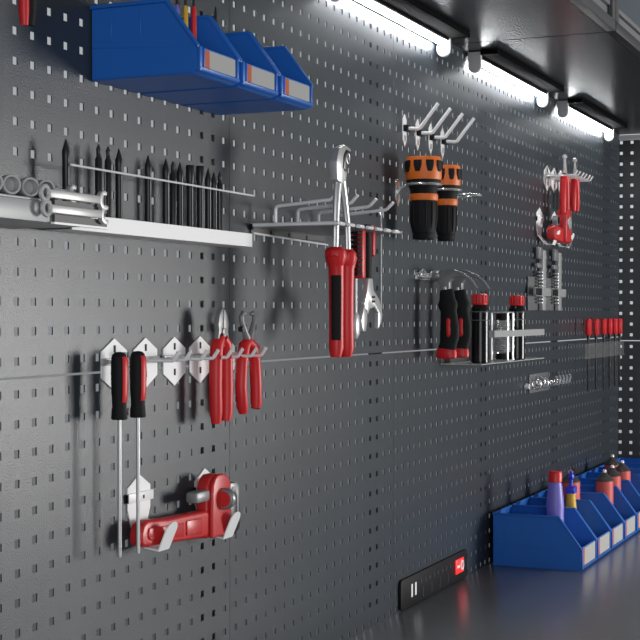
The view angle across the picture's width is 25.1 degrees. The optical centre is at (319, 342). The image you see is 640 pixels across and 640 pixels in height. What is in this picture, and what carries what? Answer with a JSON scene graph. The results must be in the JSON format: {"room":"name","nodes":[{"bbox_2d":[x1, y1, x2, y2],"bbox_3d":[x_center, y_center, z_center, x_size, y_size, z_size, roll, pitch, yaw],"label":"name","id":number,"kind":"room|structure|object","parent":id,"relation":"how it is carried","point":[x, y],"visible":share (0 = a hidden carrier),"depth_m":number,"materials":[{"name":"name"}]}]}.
{"room":"garage","nodes":[
{"label":"garage","id":0,"kind":"room"},
{"bbox_2d":[0,0,619,639],"bbox_3d":[0.307,-0.067,3.405,0.002,1.290,3.799,0,1,24],"label":"wall","id":1,"kind":"structure","parent":0,"point":[23,286],"depth_m":2.58,"materials":[{"name":"metal"}]},
{"bbox_2d":[100,338,129,387],"bbox_3d":[-0.277,0.032,2.026,0.034,0.075,0.072,0,1,24],"label":"hook","id":2,"kind":"object","parent":1,"relation":"attached to","point":[113,346],"visible":0.51,"depth_m":2.02,"materials":[{"name":"white metal"}]},
{"bbox_2d":[111,352,127,556],"bbox_3d":[-0.275,0.154,1.971,0.024,0.282,0.023,0,1,24],"label":"screwdriver","id":3,"kind":"object","parent":2,"relation":"hanging from","point":[119,360],"visible":1,"depth_m":1.96,"materials":[{"name":"black plastic"}]},
{"bbox_2d":[129,351,146,552],"bbox_3d":[-0.255,0.154,2.015,0.024,0.284,0.023,0,1,24],"label":"screwdriver","id":4,"kind":"object","parent":2,"relation":"hanging from","point":[138,364],"visible":1,"depth_m":2.01,"materials":[{"name":"black plastic"}]},
{"bbox_2d":[31,164,254,247],"bbox_3d":[-0.246,-0.193,2.078,0.044,0.086,0.602,0,1,24],"label":"tray","id":5,"kind":"object","parent":1,"relation":"attached to","point":[123,228],"visible":0.7,"depth_m":2.08,"materials":[{"name":"white metal"}]},
{"bbox_2d":[62,139,69,200],"bbox_3d":[-0.330,-0.206,1.868,0.010,0.117,0.011,0,1,24],"label":"punch","id":6,"kind":"object","parent":5,"relation":"in","point":[65,151],"visible":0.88,"depth_m":1.86,"materials":[{"name":"black metal"}]},
{"bbox_2d":[95,144,101,204],"bbox_3d":[-0.299,-0.208,1.939,0.010,0.118,0.010,0,1,24],"label":"punch","id":7,"kind":"object","parent":5,"relation":"in","point":[98,160],"visible":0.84,"depth_m":1.94,"materials":[{"name":"black metal"}]},
{"bbox_2d":[104,146,111,217],"bbox_3d":[-0.289,-0.208,1.961,0.010,0.118,0.010,0,1,24],"label":"punch","id":8,"kind":"object","parent":5,"relation":"in","point":[107,163],"visible":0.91,"depth_m":1.96,"materials":[{"name":"black metal"}]},
{"bbox_2d":[115,149,122,218],"bbox_3d":[-0.278,-0.209,1.987,0.010,0.118,0.011,0,1,24],"label":"punch","id":9,"kind":"object","parent":5,"relation":"in","point":[118,161],"visible":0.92,"depth_m":1.98,"materials":[{"name":"black metal"}]},
{"bbox_2d":[144,155,151,221],"bbox_3d":[-0.246,-0.210,2.059,0.010,0.117,0.011,0,1,24],"label":"punch","id":10,"kind":"object","parent":5,"relation":"in","point":[147,168],"visible":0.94,"depth_m":2.06,"materials":[{"name":"black metal"}]},
{"bbox_2d":[162,159,169,223],"bbox_3d":[-0.226,-0.211,2.106,0.010,0.117,0.011,0,1,24],"label":"punch","id":11,"kind":"object","parent":5,"relation":"in","point":[165,171],"visible":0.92,"depth_m":2.10,"materials":[{"name":"black metal"}]},
{"bbox_2d":[170,161,175,224],"bbox_3d":[-0.217,-0.210,2.125,0.010,0.115,0.010,0,1,24],"label":"punch","id":12,"kind":"object","parent":5,"relation":"in","point":[172,174],"visible":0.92,"depth_m":2.12,"materials":[{"name":"black metal"}]},
{"bbox_2d":[176,162,183,225],"bbox_3d":[-0.209,-0.211,2.144,0.010,0.116,0.011,0,1,24],"label":"punch","id":13,"kind":"object","parent":5,"relation":"in","point":[179,175],"visible":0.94,"depth_m":2.14,"materials":[{"name":"black metal"}]},
{"bbox_2d":[186,165,193,226],"bbox_3d":[-0.197,-0.211,2.173,0.013,0.114,0.013,0,1,24],"label":"punch","id":14,"kind":"object","parent":5,"relation":"in","point":[189,168],"visible":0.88,"depth_m":2.17,"materials":[{"name":"black metal"}]},
{"bbox_2d":[196,166,203,227],"bbox_3d":[-0.184,-0.212,2.202,0.013,0.116,0.013,0,1,24],"label":"punch","id":15,"kind":"object","parent":5,"relation":"in","point":[199,169],"visible":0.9,"depth_m":2.20,"materials":[{"name":"black metal"}]},
{"bbox_2d":[205,169,211,228],"bbox_3d":[-0.173,-0.212,2.226,0.010,0.115,0.011,0,1,24],"label":"punch","id":16,"kind":"object","parent":5,"relation":"in","point":[208,182],"visible":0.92,"depth_m":2.22,"materials":[{"name":"black metal"}]},
{"bbox_2d":[211,172,216,229],"bbox_3d":[-0.166,-0.210,2.243,0.010,0.111,0.011,0,1,24],"label":"punch","id":17,"kind":"object","parent":5,"relation":"in","point":[214,181],"visible":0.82,"depth_m":2.24,"materials":[{"name":"black metal"}]},
{"bbox_2d":[217,172,222,229],"bbox_3d":[-0.158,-0.212,2.262,0.010,0.113,0.010,0,1,24],"label":"punch","id":18,"kind":"object","parent":5,"relation":"in","point":[219,184],"visible":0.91,"depth_m":2.26,"materials":[{"name":"black metal"}]},
{"bbox_2d":[126,475,177,551],"bbox_3d":[-0.237,0.246,2.086,0.061,0.109,0.072,0,1,24],"label":"j-hook","id":19,"kind":"object","parent":1,"relation":"attached to","point":[146,493],"visible":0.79,"depth_m":2.08,"materials":[{"name":"white metal"}]},
{"bbox_2d":[133,337,191,386],"bbox_3d":[-0.226,0.030,2.098,0.070,0.075,0.072,0,1,24],"label":"hook","id":20,"kind":"object","parent":1,"relation":"attached to","point":[150,351],"visible":0.7,"depth_m":2.11,"materials":[{"name":"white metal"}]},
{"bbox_2d":[90,0,239,92],"bbox_3d":[-0.213,-0.411,1.992,0.170,0.103,0.126,0,1,24],"label":"storage bin","id":21,"kind":"object","parent":1,"relation":"attached to","point":[141,46],"visible":0.99,"depth_m":1.95,"materials":[{"name":"blue plastic"}]},
{"bbox_2d":[183,0,187,26],"bbox_3d":[-0.187,-0.438,2.000,0.008,0.150,0.008,0,1,24],"label":"screwdriver","id":22,"kind":"object","parent":21,"relation":"in","point":[185,9],"visible":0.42,"depth_m":2.00,"materials":[{"name":"yellow plastic"}]},
{"bbox_2d":[191,0,196,39],"bbox_3d":[-0.176,-0.438,2.005,0.008,0.150,0.008,0,1,24],"label":"screwdriver","id":23,"kind":"object","parent":21,"relation":"in","point":[193,11],"visible":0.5,"depth_m":2.00,"materials":[{"name":"red plastic"}]},
{"bbox_2d":[162,337,219,385],"bbox_3d":[-0.191,0.029,2.176,0.070,0.075,0.072,0,1,24],"label":"hook","id":24,"kind":"object","parent":1,"relation":"attached to","point":[174,371],"visible":0.74,"depth_m":2.18,"materials":[{"name":"grey metal"}]},
{"bbox_2d":[200,11,213,639],"bbox_3d":[-0.186,-0.046,2.377,0.003,1.300,0.073,0,1,24],"label":"trim","id":25,"kind":"structure","parent":1,"relation":"attached to","point":[201,400],"depth_m":2.37,"materials":[{"name":"black metal"}]},
{"bbox_2d":[140,16,278,104],"bbox_3d":[-0.162,-0.413,2.109,0.170,0.103,0.126,0,1,24],"label":"storage bin","id":26,"kind":"object","parent":1,"relation":"attached to","point":[258,77],"visible":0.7,"depth_m":2.11,"materials":[{"name":"blue plastic"}]},
{"bbox_2d":[189,336,243,382],"bbox_3d":[-0.158,0.027,2.251,0.070,0.075,0.072,0,1,24],"label":"hook","id":27,"kind":"object","parent":1,"relation":"attached to","point":[198,370],"visible":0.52,"depth_m":2.26,"materials":[{"name":"grey metal"}]},
{"bbox_2d":[209,308,232,423],"bbox_3d":[-0.154,0.036,2.249,0.020,0.180,0.059,0,1,24],"label":"pliers","id":28,"kind":"object","parent":27,"relation":"hanging from","point":[220,370],"visible":1,"depth_m":2.23,"materials":[{"name":"red plastic"}]},
{"bbox_2d":[193,468,239,538],"bbox_3d":[-0.157,0.254,2.271,0.061,0.109,0.072,0,1,24],"label":"j-hook","id":29,"kind":"object","parent":1,"relation":"attached to","point":[233,521],"visible":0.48,"depth_m":2.26,"materials":[{"name":"white metal"}]},
{"bbox_2d":[130,473,239,546],"bbox_3d":[-0.190,0.257,2.169,0.049,0.101,0.300,0,1,24],"label":"cutter","id":30,"kind":"object","parent":29,"relation":"on","point":[216,498],"visible":0.94,"depth_m":2.21,"materials":[{"name":"red paint"}]},
{"bbox_2d":[183,32,313,114],"bbox_3d":[-0.111,-0.415,2.225,0.170,0.103,0.126,0,1,24],"label":"storage bin","id":31,"kind":"object","parent":1,"relation":"attached to","point":[294,86],"visible":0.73,"depth_m":2.23,"materials":[{"name":"blue plastic"}]},
{"bbox_2d":[232,343,267,369],"bbox_3d":[-0.124,0.026,2.329,0.070,0.075,0.072,0,1,24],"label":"hook","id":32,"kind":"object","parent":1,"relation":"attached to","point":[252,354],"visible":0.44,"depth_m":2.33,"materials":[{"name":"grey metal"}]},
{"bbox_2d":[235,311,261,413],"bbox_3d":[-0.116,0.032,2.337,0.019,0.166,0.076,0,1,24],"label":"pliers","id":33,"kind":"object","parent":32,"relation":"hanging from","point":[248,344],"visible":0.98,"depth_m":2.32,"materials":[{"name":"red plastic"}]},
{"bbox_2d":[249,191,401,245],"bbox_3d":[0.021,-0.218,2.538,0.164,0.078,0.326,0,1,24],"label":"rack","id":34,"kind":"object","parent":1,"relation":"attached to","point":[317,230],"visible":0.92,"depth_m":2.50,"materials":[{"name":"silver metal"}]},
{"bbox_2d":[324,145,356,357],"bbox_3d":[0.036,-0.153,2.416,0.036,0.357,0.090,0,1,24],"label":"cutter","id":35,"kind":"object","parent":34,"relation":"hanging from","point":[341,262],"visible":1,"depth_m":2.39,"materials":[{"name":"red plastic"}]},
{"bbox_2d":[351,231,365,337],"bbox_3d":[0.065,-0.104,2.540,0.021,0.194,0.038,0,1,24],"label":"brush","id":36,"kind":"object","parent":34,"relation":"hanging from","point":[359,237],"visible":0.73,"depth_m":2.54,"materials":[{"name":"red plastic"}]},
{"bbox_2d":[358,224,381,331],"bbox_3d":[0.090,-0.116,2.598,0.016,0.192,0.103,0,1,24],"label":"wrench","id":37,"kind":"object","parent":34,"relation":"hanging from","point":[369,300],"visible":0.91,"depth_m":2.58,"materials":[{"name":"silver metal"}]},
{"bbox_2d":[378,207,382,309],"bbox_3d":[0.112,-0.143,2.649,0.004,0.214,0.019,0,1,24],"label":"rod","id":38,"kind":"object","parent":34,"relation":"hanging from","point":[380,213],"visible":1,"depth_m":2.65,"materials":[{"name":"silver metal"}]},
{"bbox_2d":[368,24,381,606],"bbox_3d":[0.118,-0.059,3.074,0.003,1.300,0.073,0,1,24],"label":"trim","id":39,"kind":"structure","parent":1,"relation":"attached to","point":[370,24],"depth_m":3.06,"materials":[{"name":"black metal"}]},
{"bbox_2d":[395,178,441,206],"bbox_3d":[0.210,-0.319,3.051,0.100,0.062,0.080,0,1,24],"label":"holder","id":40,"kind":"object","parent":1,"relation":"attached to","point":[398,188],"visible":0.77,"depth_m":3.06,"materials":[{"name":"silver metal"}]},
{"bbox_2d":[404,156,442,239],"bbox_3d":[0.220,-0.305,3.047,0.082,0.174,0.080,0,1,24],"label":"flashlight","id":41,"kind":"object","parent":40,"relation":"in","point":[423,205],"visible":0.98,"depth_m":3.02,"materials":[{"name":"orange plastic"}]},
{"bbox_2d":[402,102,439,146],"bbox_3d":[0.219,-0.469,3.090,0.081,0.091,0.024,0,1,24],"label":"hook","id":42,"kind":"object","parent":1,"relation":"attached to","point":[406,128],"visible":1,"depth_m":3.09,"materials":[{"name":"silver metal"}]},
{"bbox_2d":[415,269,432,279],"bbox_3d":[0.267,-0.153,3.259,0.038,0.024,0.198,0,1,24],"label":"rail","id":43,"kind":"object","parent":1,"relation":"attached to","point":[422,275],"visible":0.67,"depth_m":3.19,"materials":[{"name":"silver metal"}]},
{"bbox_2d":[430,269,477,358],"bbox_3d":[0.297,-0.063,3.193,0.110,0.199,0.033,0,1,24],"label":"hammer","id":44,"kind":"object","parent":43,"relation":"hanging from","point":[448,304],"visible":0.97,"depth_m":3.19,"materials":[{"name":"black rubber"}]},
{"bbox_2d":[451,270,489,357],"bbox_3d":[0.334,-0.065,3.275,0.110,0.199,0.033,0,1,24],"label":"hammer","id":45,"kind":"object","parent":43,"relation":"hanging from","point":[465,327],"visible":0.58,"depth_m":3.27,"materials":[{"name":"black rubber"}]},
{"bbox_2d":[398,549,466,610],"bbox_3d":[0.268,0.542,3.305,0.014,0.066,0.462,0,1,24],"label":"power strip","id":46,"kind":"object","parent":1,"relation":"attached to","point":[422,584],"visible":1,"depth_m":3.27,"materials":[{"name":"black plastic"}]},
{"bbox_2d":[420,564,450,595],"bbox_3d":[0.267,0.546,3.303,0.001,0.041,0.215,0,1,24],"label":"socket","id":47,"kind":"object","parent":46,"relation":"attached to","point":[435,577],"depth_m":3.29,"materials":[{"name":"black plastic"}]},
{"bbox_2d":[455,557,463,574],"bbox_3d":[0.336,0.537,3.456,0.004,0.035,0.060,0,1,24],"label":"switch","id":48,"kind":"object","parent":46,"relation":"attached to","point":[459,561],"depth_m":3.45,"materials":[{"name":"red plastic"}]},
{"bbox_2d":[415,107,451,150],"bbox_3d":[0.252,-0.470,3.166,0.081,0.091,0.024,0,1,24],"label":"hook","id":49,"kind":"object","parent":1,"relation":"attached to","point":[420,133],"visible":0.93,"depth_m":3.17,"materials":[{"name":"silver metal"}]},
{"bbox_2d":[429,112,463,154],"bbox_3d":[0.287,-0.472,3.245,0.081,0.091,0.024,0,1,24],"label":"hook","id":50,"kind":"object","parent":1,"relation":"attached to","point":[433,137],"visible":0.91,"depth_m":3.25,"materials":[{"name":"silver metal"}]},
{"bbox_2d":[441,117,474,157],"bbox_3d":[0.320,-0.473,3.322,0.081,0.091,0.024,0,1,24],"label":"hook","id":51,"kind":"object","parent":1,"relation":"attached to","point":[446,141],"visible":0.92,"depth_m":3.32,"materials":[{"name":"silver metal"}]},
{"bbox_2d":[457,193,481,197],"bbox_3d":[0.327,-0.325,3.325,0.095,0.062,0.070,0,1,24],"label":"holder","id":52,"kind":"object","parent":1,"relation":"attached to","point":[459,195],"visible":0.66,"depth_m":3.29,"materials":[{"name":"silver metal"}]},
{"bbox_2d":[436,165,461,240],"bbox_3d":[0.280,-0.308,3.184,0.068,0.166,0.067,0,1,24],"label":"flashlight","id":53,"kind":"object","parent":52,"relation":"in","point":[446,227],"visible":0.76,"depth_m":3.16,"materials":[{"name":"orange plastic"}]},
{"bbox_2d":[476,80,485,550],"bbox_3d":[0.423,-0.073,3.770,0.003,1.300,0.073,0,1,24],"label":"trim","id":54,"kind":"structure","parent":1,"relation":"attached to","point":[481,80],"depth_m":3.77,"materials":[{"name":"black metal"}]},
{"bbox_2d":[440,328,543,364],"bbox_3d":[0.437,0.007,3.575,0.100,0.080,0.560,0,1,24],"label":"shelf","id":55,"kind":"object","parent":1,"relation":"attached to","point":[527,332],"visible":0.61,"depth_m":3.52,"materials":[{"name":"grey metal"}]},
{"bbox_2d":[470,294,488,362],"bbox_3d":[0.376,-0.033,3.379,0.045,0.163,0.045,0,1,24],"label":"spray bottle","id":56,"kind":"object","parent":55,"relation":"on","point":[479,313],"visible":0.98,"depth_m":3.36,"materials":[{"name":"black metal"}]},
{"bbox_2d":[491,312,513,360],"bbox_3d":[0.450,-0.015,3.543,0.045,0.121,0.051,0,1,24],"label":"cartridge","id":57,"kind":"object","parent":55,"relation":"on","point":[502,344],"visible":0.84,"depth_m":3.53,"materials":[{"name":"grey metal"}]},
{"bbox_2d":[508,295,525,359],"bbox_3d":[0.502,-0.039,3.668,0.045,0.163,0.045,0,1,24],"label":"spray bottle","id":58,"kind":"object","parent":55,"relation":"on","point":[516,302],"visible":0.86,"depth_m":3.65,"materials":[{"name":"black"}]},
{"bbox_2d":[414,0,615,43],"bbox_3d":[-0.044,-0.890,2.096,0.386,0.420,2.668,0,1,24],"label":"upper cabinet","id":59,"kind":"object","parent":1,"relation":"attached to","point":[485,20],"visible":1,"depth_m":3.11,"materials":[{"name":"metal"}]},
{"bbox_2d":[330,0,469,56],"bbox_3d":[0.175,-0.671,2.981,0.077,0.051,0.656,0,1,24],"label":"light","id":60,"kind":"object","parent":59,"relation":"attached to","point":[410,15],"visible":1,"depth_m":3.05,"materials":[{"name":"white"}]},
{"bbox_2d":[527,247,550,309],"bbox_3d":[0.622,-0.181,4.077,0.033,0.180,0.160,0,1,24],"label":"caliper","id":61,"kind":"object","parent":1,"relation":"attached to","point":[537,291],"visible":1,"depth_m":4.08,"materials":[{"name":"grey metal"}]},
{"bbox_2d":[454,0,639,134],"bbox_3d":[0.868,-0.931,4.180,0.386,0.420,1.871,0,1,24],"label":"upper cabinet","id":62,"kind":"object","parent":1,"relation":"attached to","point":[601,69],"visible":0.56,"depth_m":3.62,"materials":[{"name":"metal"}]},
{"bbox_2d":[468,49,563,107],"bbox_3d":[0.524,-0.687,3.778,0.077,0.051,0.656,0,1,24],"label":"light","id":63,"kind":"object","parent":62,"relation":"attached to","point":[495,62],"visible":1,"depth_m":3.71,"materials":[{"name":"grey plastic"}]},
{"bbox_2d":[557,99,626,140],"bbox_3d":[0.873,-0.703,4.575,0.077,0.051,0.656,0,1,24],"label":"light","id":64,"kind":"object","parent":62,"relation":"attached to","point":[579,109],"visible":1,"depth_m":4.51,"materials":[{"name":"grey plastic"}]},
{"bbox_2d":[524,372,571,393],"bbox_3d":[0.661,0.114,4.155,0.048,0.054,0.365,0,1,24],"label":"hook","id":65,"kind":"object","parent":1,"relation":"attached to","point":[537,382],"visible":1,"depth_m":4.13,"materials":[{"name":"metal"}]},
{"bbox_2d":[536,207,559,244],"bbox_3d":[0.658,-0.334,4.121,0.061,0.109,0.072,0,1,24],"label":"j-hook","id":66,"kind":"object","parent":1,"relation":"attached to","point":[539,216],"visible":1,"depth_m":4.12,"materials":[{"name":"white metal"}]},
{"bbox_2d":[546,249,565,310],"bbox_3d":[0.694,-0.184,4.242,0.033,0.180,0.160,0,1,24],"label":"caliper","id":67,"kind":"object","parent":1,"relation":"attached to","point":[553,303],"visible":0.98,"depth_m":4.25,"materials":[{"name":"grey metal"}]},
{"bbox_2d":[544,165,580,190],"bbox_3d":[0.709,-0.481,4.188,0.098,0.075,0.072,0,1,24],"label":"hook","id":68,"kind":"object","parent":1,"relation":"attached to","point":[547,176],"visible":1,"depth_m":4.19,"materials":[{"name":"white metal"}]},
{"bbox_2d":[559,154,569,215],"bbox_3d":[0.714,-0.455,4.194,0.022,0.186,0.064,0,1,24],"label":"pliers","id":69,"kind":"object","parent":68,"relation":"hanging from","point":[564,203],"visible":0.98,"depth_m":4.17,"materials":[{"name":"red plastic"}]},
{"bbox_2d":[551,211,573,247],"bbox_3d":[0.726,-0.337,4.277,0.061,0.109,0.072,0,1,24],"label":"j-hook","id":70,"kind":"object","parent":1,"relation":"attached to","point":[553,214],"visible":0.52,"depth_m":4.27,"materials":[{"name":"white metal"}]},
{"bbox_2d":[547,209,571,246],"bbox_3d":[0.705,-0.335,4.181,0.037,0.106,0.218,0,1,24],"label":"wrench","id":71,"kind":"object","parent":70,"relation":"on","point":[563,223],"visible":0.96,"depth_m":4.17,"materials":[{"name":"red paint"}]},
{"bbox_2d":[551,168,587,192],"bbox_3d":[0.741,-0.482,4.262,0.098,0.075,0.072,0,1,24],"label":"hook","id":72,"kind":"object","parent":1,"relation":"attached to","point":[554,181],"visible":0.88,"depth_m":4.27,"materials":[{"name":"grey metal"}]},
{"bbox_2d":[570,158,579,211],"bbox_3d":[0.761,-0.470,4.291,0.022,0.160,0.064,0,1,24],"label":"pliers","id":73,"kind":"object","parent":72,"relation":"hanging from","point":[574,184],"visible":0.92,"depth_m":4.27,"materials":[{"name":"red plastic"}]},
{"bbox_2d":[586,341,623,358],"bbox_3d":[0.910,0.022,4.708,0.057,0.048,0.575,0,1,24],"label":"holder","id":74,"kind":"object","parent":1,"relation":"attached to","point":[615,341],"visible":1,"depth_m":4.68,"materials":[{"name":"grey plastic"}]},
{"bbox_2d":[585,319,591,390],"bbox_3d":[0.847,0.039,4.537,0.019,0.229,0.021,0,1,24],"label":"screwdriver","id":75,"kind":"object","parent":74,"relation":"in","point":[588,323],"visible":1,"depth_m":4.53,"materials":[{"name":"red plastic"}]},
{"bbox_2d":[593,319,598,389],"bbox_3d":[0.890,0.037,4.636,0.019,0.229,0.021,0,1,24],"label":"screwdriver","id":76,"kind":"object","parent":74,"relation":"in","point":[595,321],"visible":1,"depth_m":4.63,"materials":[{"name":"red plastic"}]},
{"bbox_2d":[601,319,606,387],"bbox_3d":[0.935,0.035,4.738,0.019,0.229,0.021,0,1,24],"label":"screwdriver","id":77,"kind":"object","parent":74,"relation":"in","point":[603,321],"visible":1,"depth_m":4.73,"materials":[{"name":"red plastic"}]},
{"bbox_2d":[607,318,612,386],"bbox_3d":[0.972,0.034,4.823,0.019,0.229,0.021,0,1,24],"label":"screwdriver","id":78,"kind":"object","parent":74,"relation":"in","point":[609,321],"visible":0.97,"depth_m":4.82,"materials":[{"name":"red plastic"}]},
{"bbox_2d":[613,318,617,385],"bbox_3d":[1.005,0.032,4.899,0.019,0.229,0.021,0,1,24],"label":"screwdriver","id":79,"kind":"object","parent":74,"relation":"in","point":[615,321],"visible":0.88,"depth_m":4.90,"materials":[{"name":"red plastic"}]},
{"bbox_2d":[617,318,622,384],"bbox_3d":[1.035,0.031,4.967,0.019,0.229,0.021,0,1,24],"label":"screwdriver","id":80,"kind":"object","parent":74,"relation":"in","point":[620,321],"visible":0.85,"depth_m":4.96,"materials":[{"name":"red plastic"}]},
{"bbox_3d":[-0.371,-0.506,1.755,0.070,0.036,0.043,0,1,24],"label":"hook","id":81,"kind":"object","parent":1,"relation":"attached to","visible":0},
{"bbox_2d":[18,0,35,25],"bbox_3d":[-0.357,-0.477,1.751,0.013,0.184,0.027,0,1,24],"label":"pliers","id":82,"kind":"object","parent":81,"relation":"hanging from","point":[26,8],"visible":1,"depth_m":1.74,"materials":[{"name":"red plastic"}]},
{"bbox_2d":[348,530,639,639],"bbox_3d":[0.438,0.601,2.944,0.622,0.034,4.556,0,1,24],"label":"countertop","id":83,"kind":"structure","parent":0,"point":[601,600],"depth_m":3.17,"materials":[{"name":"metal"}]},
{"bbox_2d":[492,505,596,570],"bbox_3d":[0.581,0.501,3.703,0.233,0.136,0.172,0,1,24],"label":"storage bin","id":84,"kind":"object","parent":83,"relation":"on","point":[524,536],"visible":1,"depth_m":3.64,"materials":[{"name":"blue plastic"}]},
{"bbox_2d":[546,470,563,521],"bbox_3d":[0.605,0.449,3.698,0.050,0.236,0.050,0,1,24],"label":"squeeze bottle","id":85,"kind":"object","parent":84,"relation":"in","point":[554,502],"visible":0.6,"depth_m":3.68,"materials":[{"name":"purple plastic"}]},
{"bbox_2d":[511,497,610,558],"bbox_3d":[0.650,0.498,3.861,0.233,0.136,0.172,0,1,24],"label":"storage bin","id":86,"kind":"object","parent":83,"relation":"on","point":[586,509],"visible":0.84,"depth_m":3.90,"materials":[{"name":"blue plastic"}]},
{"bbox_2d":[565,470,576,508],"bbox_3d":[0.673,0.453,3.853,0.036,0.221,0.036,0,1,24],"label":"squeeze bottle","id":87,"kind":"object","parent":86,"relation":"in","point":[570,490],"visible":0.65,"depth_m":3.84,"materials":[{"name":"yellow plastic"}]},
{"bbox_2d":[530,490,624,549],"bbox_3d":[0.719,0.495,4.018,0.233,0.136,0.172,0,1,24],"label":"storage bin","id":88,"kind":"object","parent":83,"relation":"on","point":[600,501],"visible":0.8,"depth_m":4.06,"materials":[{"name":"blue plastic"}]},
{"bbox_2d":[562,470,579,498],"bbox_3d":[0.702,0.459,4.029,0.056,0.203,0.056,0,1,24],"label":"bottle","id":89,"kind":"object","parent":88,"relation":"in","point":[565,481],"visible":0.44,"depth_m":4.01,"materials":[{"name":"red"}]},
{"bbox_2d":[546,485,636,539],"bbox_3d":[0.788,0.492,4.176,0.233,0.136,0.172,0,1,24],"label":"storage bin","id":90,"kind":"object","parent":83,"relation":"on","point":[620,503],"visible":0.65,"depth_m":4.21,"materials":[{"name":"blue plastic"}]},
{"bbox_2d":[595,469,613,503],"bbox_3d":[0.824,0.462,4.163,0.053,0.190,0.053,0,1,24],"label":"can","id":91,"kind":"object","parent":90,"relation":"in","point":[604,482],"visible":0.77,"depth_m":4.14,"materials":[{"name":"red"}]},
{"bbox_2d":[576,472,639,494],"bbox_3d":[0.926,0.486,4.491,0.233,0.136,0.172,0,1,24],"label":"storage bin","id":92,"kind":"object","parent":83,"relation":"on","point":[635,478],"visible":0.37,"depth_m":4.55,"materials":[{"name":"blue plastic"}]},
{"bbox_2d":[615,460,630,481],"bbox_3d":[0.943,0.459,4.486,0.053,0.184,0.053,0,1,24],"label":"bottle","id":93,"kind":"object","parent":92,"relation":"in","point":[625,472],"visible":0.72,"depth_m":4.46,"materials":[{"name":"red"}]},
{"bbox_2d":[578,478,639,531],"bbox_3d":[0.857,0.489,4.333,0.233,0.136,0.172,0,1,24],"label":"storage bin","id":94,"kind":"object","parent":83,"relation":"on","point":[631,495],"visible":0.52,"depth_m":4.38,"materials":[{"name":"blue plastic"}]},
{"bbox_2d":[606,465,620,489],"bbox_3d":[0.880,0.461,4.326,0.053,0.186,0.053,0,1,24],"label":"bottle","id":95,"kind":"object","parent":94,"relation":"in","point":[612,472],"visible":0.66,"depth_m":4.31,"materials":[{"name":"red"}]},
{"bbox_2d":[587,467,639,473],"bbox_3d":[0.995,0.483,4.649,0.233,0.136,0.172,0,1,24],"label":"storage bin","id":96,"kind":"object","parent":83,"relation":"on","point":[598,469],"visible":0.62,"depth_m":4.72,"materials":[{"name":"blue plastic"}]},
{"bbox_2d":[604,454,619,470],"bbox_3d":[0.950,0.456,4.671,0.053,0.184,0.053,0,1,24],"label":"can","id":97,"kind":"object","parent":96,"relation":"in","point":[611,461],"visible":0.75,"depth_m":4.66,"materials":[{"name":"red"}]},
{"bbox_2d":[599,462,639,468],"bbox_3d":[1.063,0.480,4.806,0.233,0.136,0.172,0,1,24],"label":"storage bin","id":98,"kind":"object","parent":83,"relation":"on","point":[629,465],"visible":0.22,"depth_m":4.89,"materials":[{"name":"blue plastic"}]},
{"bbox_2d":[616,457,639,462],"bbox_3d":[1.133,0.477,4.964,0.233,0.136,0.172,0,1,24],"label":"storage bin","id":99,"kind":"object","parent":83,"relation":"on","point":[626,460],"visible":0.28,"depth_m":5.06,"materials":[{"name":"blue plastic"}]},
{"bbox_2d":[618,140,639,457],"bbox_3d":[1.237,-0.087,5.062,0.372,1.264,0.002,0,1,24],"label":"wall","id":100,"kind":"structure","parent":0,"point":[626,147],"depth_m":5.12,"materials":[{"name":"grey metal"}]},
{"bbox_2d":[619,134,639,139],"bbox_3d":[1.238,-0.728,5.053,0.372,0.016,0.012,0,1,24],"label":"trim","id":101,"kind":"structure","parent":100,"relation":"attached to","point":[621,137],"depth_m":5.11,"materials":[{"name":"white metal"}]},
{"bbox_3d":[-0.607,-0.309,1.311,0.002,0.724,0.759,0,1,24],"label":"wall","id":102,"kind":"structure","parent":0,"visible":0},
{"bbox_2d":[0,193,108,228],"bbox_3d":[-0.410,-0.151,1.607,0.122,0.028,0.452,0,1,24],"label":"ledge","id":103,"kind":"object","parent":102,"relation":"attached to","point":[16,212],"visible":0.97,"depth_m":1.68,"materials":[{"name":"grey metal"}]},
{"bbox_2d":[0,174,20,194],"bbox_3d":[-0.356,-0.178,1.629,0.023,0.023,0.031,-1,1,-38],"label":"socket","id":104,"kind":"object","parent":103,"relation":"on","point":[11,183],"visible":0.94,"depth_m":1.62,"materials":[{"name":"grey metal"}]},
{"bbox_2d":[16,177,38,196],"bbox_3d":[-0.341,-0.179,1.662,0.023,0.023,0.031,-1,1,-38],"label":"socket","id":105,"kind":"object","parent":103,"relation":"on","point":[29,185],"visible":0.87,"depth_m":1.66,"materials":[{"name":"grey metal"}]},
{"bbox_2d":[33,180,54,197],"bbox_3d":[-0.329,-0.179,1.691,0.023,0.023,0.031,-1,1,-38],"label":"socket","id":106,"kind":"object","parent":103,"relation":"on","point":[51,185],"visible":0.38,"depth_m":1.68,"materials":[{"name":"grey metal"}]},
{"bbox_2d":[13,185,76,201],"bbox_3d":[-0.330,-0.180,1.704,0.006,0.024,0.141,0,1,24],"label":"wrench","id":107,"kind":"object","parent":103,"relation":"on","point":[70,188],"visible":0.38,"depth_m":1.76,"materials":[{"name":"grey metal"}]},
{"bbox_2d":[38,183,106,209],"bbox_3d":[-0.293,-0.174,1.712,0.006,0.024,0.141,0,1,24],"label":"wrench","id":108,"kind":"object","parent":103,"relation":"on","point":[97,199],"visible":1,"depth_m":1.71,"materials":[{"name":"grey metal"}]},
{"bbox_2d":[40,200,108,224],"bbox_3d":[-0.292,-0.156,1.715,0.006,0.024,0.141,0,1,24],"label":"wrench","id":109,"kind":"object","parent":103,"relation":"attached to","point":[57,209],"visible":1,"depth_m":1.71,"materials":[{"name":"grey metal"}]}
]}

